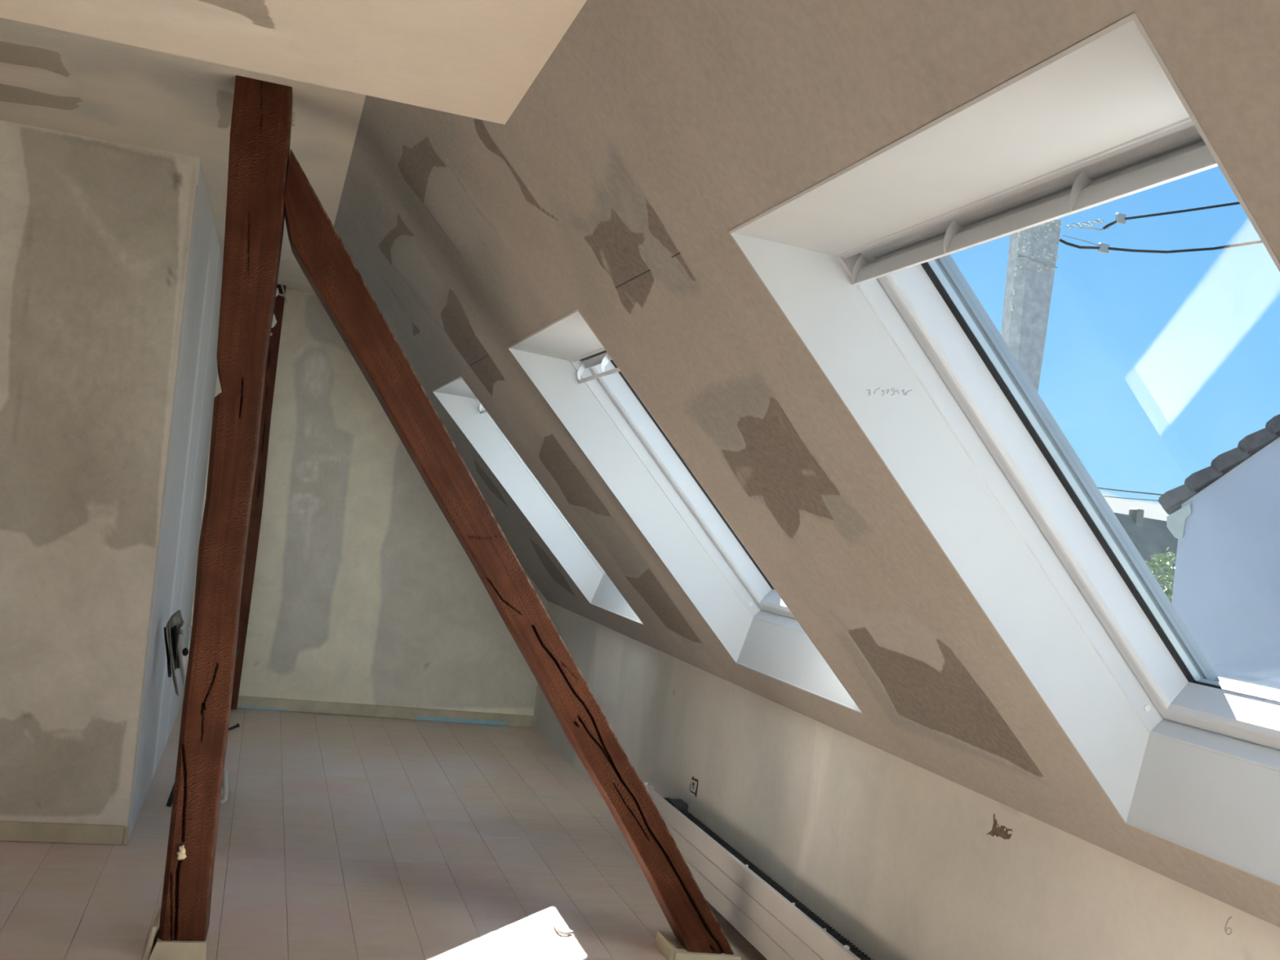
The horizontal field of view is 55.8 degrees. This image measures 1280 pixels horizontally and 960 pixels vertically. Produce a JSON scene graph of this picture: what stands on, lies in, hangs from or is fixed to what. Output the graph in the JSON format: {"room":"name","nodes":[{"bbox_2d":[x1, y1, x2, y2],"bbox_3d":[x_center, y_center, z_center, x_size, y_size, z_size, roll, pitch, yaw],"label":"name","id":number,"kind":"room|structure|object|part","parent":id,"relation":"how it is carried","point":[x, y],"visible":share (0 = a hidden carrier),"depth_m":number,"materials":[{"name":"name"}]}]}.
{"room":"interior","nodes":[
{"label":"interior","id":0,"kind":"room"},
{"bbox_2d":[0,120,222,839],"bbox_3d":[-1.242,0.025,1.083,1.074,2.490,11.996,7,-2,-17],"label":"wall","id":1,"kind":"structure","parent":0,"point":[111,259],"depth_m":4.25,"materials":[{"name":"paint"}]},
{"bbox_2d":[0,820,129,845],"bbox_3d":[-2.272,1.197,4.137,0.976,0.068,0.022,7,-2,-17],"label":"baseboard","id":2,"kind":"structure","parent":1,"relation":"attached to","point":[10,831],"depth_m":4.21,"materials":[{"name":"beige wood"}]},
{"bbox_2d":[0,17,365,293],"bbox_3d":[-1.887,-1.184,4.657,1.419,0.001,4.779,7,-2,-17],"label":"ceiling","id":3,"kind":"structure","parent":0,"point":[51,78],"depth_m":3.76,"materials":[{"name":"paint"}]},
{"bbox_2d":[0,0,586,124],"bbox_3d":[-0.017,-1.041,-1.038,1.710,0.330,7.228,7,-2,-17],"label":"ceiling","id":4,"kind":"structure","parent":0,"point":[475,59],"depth_m":2.28,"materials":[{"name":"paint"}]},
{"bbox_2d":[182,288,547,715],"bbox_3d":[-1.563,0.200,7.256,2.180,2.490,0.001,7,-2,-17],"label":"wall","id":5,"kind":"structure","parent":0,"point":[364,592],"depth_m":7.21,"materials":[{"name":"paint"}]},
{"bbox_2d":[236,695,533,727],"bbox_3d":[-1.502,1.395,7.269,1.759,0.072,0.014,7,-2,-17],"label":"baseboard","id":6,"kind":"structure","parent":5,"relation":"attached to","point":[243,702],"depth_m":7.25,"materials":[{"name":"beige wood"}]},
{"bbox_2d":[0,704,767,959],"bbox_3d":[-0.367,1.393,1.352,3.430,0.060,12.396,7,-2,-17],"label":"floor","id":7,"kind":"structure","parent":0,"point":[340,837],"depth_m":4.40,"materials":[{"name":"laminate"}]},
{"bbox_2d":[164,609,239,807],"bbox_3d":[-1.749,0.917,4.864,0.151,0.800,0.556,6,-2,13],"label":"folding chair","id":8,"kind":"object","parent":7,"relation":"on","point":[176,651],"visible":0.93,"depth_m":4.67,"materials":[{"name":"plastic"}]},
{"bbox_3d":[-1.803,0.997,4.927,0.021,0.616,0.294,6,-2,11],"label":"leg","id":9,"kind":"part","parent":8,"relation":"part of","materials":[{"name":"black metal"}]},
{"bbox_3d":[-1.764,0.666,4.692,0.025,0.032,0.024,7,-2,-17],"label":"knob","id":10,"kind":"part","parent":8,"relation":"part of","materials":[{"name":"black plastic"}]},
{"bbox_3d":[-1.754,0.955,4.814,0.040,0.693,0.353,6,-2,27],"label":"leg","id":11,"kind":"part","parent":8,"relation":"part of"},
{"bbox_3d":[-1.752,0.948,4.923,0.028,0.709,0.320,6,-2,31],"label":"leg","id":12,"kind":"part","parent":8,"relation":"part of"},
{"bbox_3d":[-1.768,1.004,5.025,0.019,0.615,0.241,6,-2,10],"label":"leg","id":13,"kind":"part","parent":8,"relation":"part of","materials":[{"name":"grey metal"}]},
{"bbox_2d":[143,75,293,959],"bbox_3d":[-1.188,0.051,3.448,0.231,2.552,0.188,7,-2,-17],"label":"timber post","id":14,"kind":"object","parent":7,"relation":"on","point":[260,140],"visible":0.97,"depth_m":3.39,"materials":[{"name":"brown wood"}]},
{"bbox_2d":[231,284,287,709],"bbox_3d":[-2.236,0.050,6.964,0.151,2.536,0.143,7,-2,-17],"label":"timber post","id":15,"kind":"object","parent":7,"relation":"on","point":[256,508],"visible":0.37,"depth_m":6.94,"materials":[{"name":"brown wood"}]},
{"bbox_2d":[284,148,741,959],"bbox_3d":[-0.361,0.293,3.707,1.663,2.287,0.206,7,-2,-17],"label":"diagonal brace","id":16,"kind":"object","parent":7,"relation":"on","point":[317,246],"visible":1,"depth_m":3.62,"materials":[{"name":"brown wood"}]},
{"bbox_2d":[553,920,573,934],"bbox_3d":[-0.263,1.459,3.934,0.046,0.011,0.105,8,-2,-38],"label":"wire","id":17,"kind":"object","parent":7,"relation":"on","point":[556,926],"visible":1,"depth_m":3.90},
{"bbox_2d":[644,782,870,959],"bbox_3d":[0.586,1.402,3.268,0.108,0.282,3.706,7,-2,-17],"label":"radiator","id":18,"kind":"object","parent":7,"relation":"on","point":[779,926],"visible":0.88,"depth_m":3.89,"materials":[{"name":"white metal"}]},
{"bbox_3d":[0.546,1.438,3.229,0.016,0.067,3.655,7,-2,-17],"label":"panel","id":19,"kind":"part","parent":18,"relation":"part of","materials":[{"name":"white metal"}]},
{"bbox_3d":[0.554,1.370,3.231,0.016,0.066,3.655,7,-2,-17],"label":"panel","id":20,"kind":"part","parent":18,"relation":"part of","materials":[{"name":"white metal"}]},
{"bbox_2d":[333,0,1279,927],"bbox_3d":[0.503,-0.162,1.614,1.611,1.668,11.996,7,-2,-17],"label":"ceiling","id":21,"kind":"structure","parent":0,"point":[613,191],"depth_m":2.46,"materials":[{"name":"paint"}]},
{"bbox_2d":[532,600,1279,959],"bbox_3d":[1.121,1.173,1.805,0.004,0.822,11.996,7,-2,-17],"label":"wall","id":22,"kind":"structure","parent":0,"point":[904,860],"depth_m":3.38,"materials":[{"name":"paint"}]},
{"bbox_2d":[689,775,698,796],"bbox_3d":[0.212,1.205,4.766,0.009,0.071,0.087,7,-2,-17],"label":"socket","id":23,"kind":"object","parent":22,"relation":"attached to","point":[694,783],"visible":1,"depth_m":4.76,"materials":[{"name":"plastic"}]},
{"label":"outside","id":24,"kind":"structure","parent":0,"visible":0},
{"bbox_3d":[4.679,8.649,32.801,150.000,0.300,180.000,7,-2,-17],"label":"ground","id":25,"kind":"structure","parent":24,"visible":0},
{"bbox_2d":[1000,219,1062,392],"bbox_3d":[2.635,2.634,9.574,0.390,9.556,0.228,7,-2,-17],"label":"utility pole","id":26,"kind":"object","parent":25,"relation":"on","point":[1033,255],"visible":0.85,"depth_m":9.63,"materials":[{"name":"concrete"}]},
{"bbox_2d":[1066,201,1239,231],"bbox_3d":[4.290,-2.094,9.589,1.701,0.352,0.340,6,-2,19],"label":"overhead wire","id":27,"kind":"object","parent":26,"relation":"attached to","point":[1120,218],"visible":0.98,"depth_m":9.77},
{"bbox_2d":[1058,235,1262,253],"bbox_3d":[4.336,-1.893,9.596,1.930,0.227,0.300,6,-2,15],"label":"overhead wire","id":28,"kind":"object","parent":26,"relation":"attached to","point":[1103,248],"visible":1,"depth_m":9.75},
{"bbox_2d":[1114,508,1177,595],"bbox_3d":[12.769,5.073,31.860,11.153,8.655,10.500,7,-2,-17],"label":"house","id":29,"kind":"structure","parent":25,"relation":"on","point":[1150,536],"depth_m":31.86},
{"bbox_2d":[1145,546,1176,602],"bbox_3d":[9.993,5.043,23.954,1.201,7.522,1.297,7,-2,-17],"label":"tree","id":30,"kind":"object","parent":25,"relation":"on","point":[1170,579],"visible":0.11,"depth_m":23.96,"materials":[{"name":"green plant"}]},
{"bbox_2d":[1158,413,1279,689],"bbox_3d":[11.962,2.425,13.037,10.799,12.428,9.070,6,-2,32],"label":"house","id":31,"kind":"structure","parent":25,"relation":"on","point":[1224,517],"depth_m":11.77,"materials":[{"name":"paint"}]},
{"bbox_3d":[0.544,-0.532,1.652,2.466,2.554,12.446,7,-2,-17],"label":"roof","id":32,"kind":"structure","parent":0,"visible":0},
{"bbox_2d":[432,375,644,625],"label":"window","id":33,"kind":"structure","parent":32,"relation":"attached to","point":[455,396],"depth_m":6.04,"materials":[{"name":"paint"}]},
{"bbox_2d":[479,403,486,413],"bbox_3d":[-0.647,-0.375,5.550,0.050,0.099,0.919,7,-2,-17],"label":"handle","id":34,"kind":"object","parent":33,"relation":"attached to","point":[482,411],"depth_m":5.98,"materials":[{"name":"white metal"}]},
{"bbox_3d":[-0.350,0.025,5.641,0.874,0.903,1.027,7,-2,-17],"label":"frame","id":35,"kind":"part","parent":33,"relation":"part of","materials":[{"name":"white paint"}]},
{"bbox_2d":[507,308,863,714],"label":"window","id":36,"kind":"structure","parent":32,"relation":"attached to","point":[566,361],"depth_m":4.11,"materials":[{"name":"paint"}]},
{"bbox_3d":[-0.066,-0.414,3.617,0.051,0.045,0.943,7,-2,-17],"label":"head rail","id":37,"kind":"part","parent":36,"relation":"part of","materials":[{"name":"white paint"}]},
{"bbox_2d":[577,350,620,383],"bbox_3d":[-0.059,-0.371,3.620,0.050,0.099,0.941,7,-2,-17],"label":"handle","id":38,"kind":"object","parent":36,"relation":"attached to","point":[587,364],"depth_m":3.95,"materials":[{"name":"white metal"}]},
{"bbox_3d":[0.238,0.029,3.711,0.874,0.903,1.049,7,-2,-17],"label":"frame","id":39,"kind":"part","parent":36,"relation":"part of","materials":[{"name":"white paint"}]},
{"bbox_3d":[0.274,0.001,3.722,0.807,0.833,0.937,7,-2,-17],"label":"sash","id":40,"kind":"part","parent":36,"relation":"part of","materials":[{"name":"white paint"}]},
{"bbox_2d":[728,12,1279,885],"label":"window","id":41,"kind":"structure","parent":32,"relation":"attached to","point":[859,262],"depth_m":2.16,"materials":[{"name":"paint"}]},
{"bbox_3d":[0.530,-0.410,1.661,0.051,0.045,1.013,7,-2,-17],"label":"head rail","id":42,"kind":"part","parent":41,"relation":"part of","materials":[{"name":"white paint"}]},
{"bbox_3d":[0.834,0.032,1.755,0.874,0.903,1.119,7,-2,-17],"label":"frame","id":43,"kind":"part","parent":41,"relation":"part of","materials":[{"name":"white paint"}]},
{"bbox_3d":[0.870,0.004,1.765,0.807,0.833,1.007,7,-2,-17],"label":"sash","id":44,"kind":"part","parent":41,"relation":"part of","materials":[{"name":"white paint"}]},
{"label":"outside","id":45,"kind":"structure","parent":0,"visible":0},
{"bbox_2d":[1097,487,1163,495],"bbox_3d":[6.995,0.141,17.698,0.020,0.497,6.810,7,-2,7],"label":"wire","id":46,"kind":"object","parent":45,"point":[1098,487],"visible":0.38,"depth_m":16.96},
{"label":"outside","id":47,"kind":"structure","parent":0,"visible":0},
{"bbox_2d":[1102,495,1158,501],"bbox_3d":[6.994,0.248,17.696,0.012,0.404,6.820,7,-2,7],"label":"wire","id":48,"kind":"object","parent":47,"point":[1103,495],"visible":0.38,"depth_m":16.94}
]}

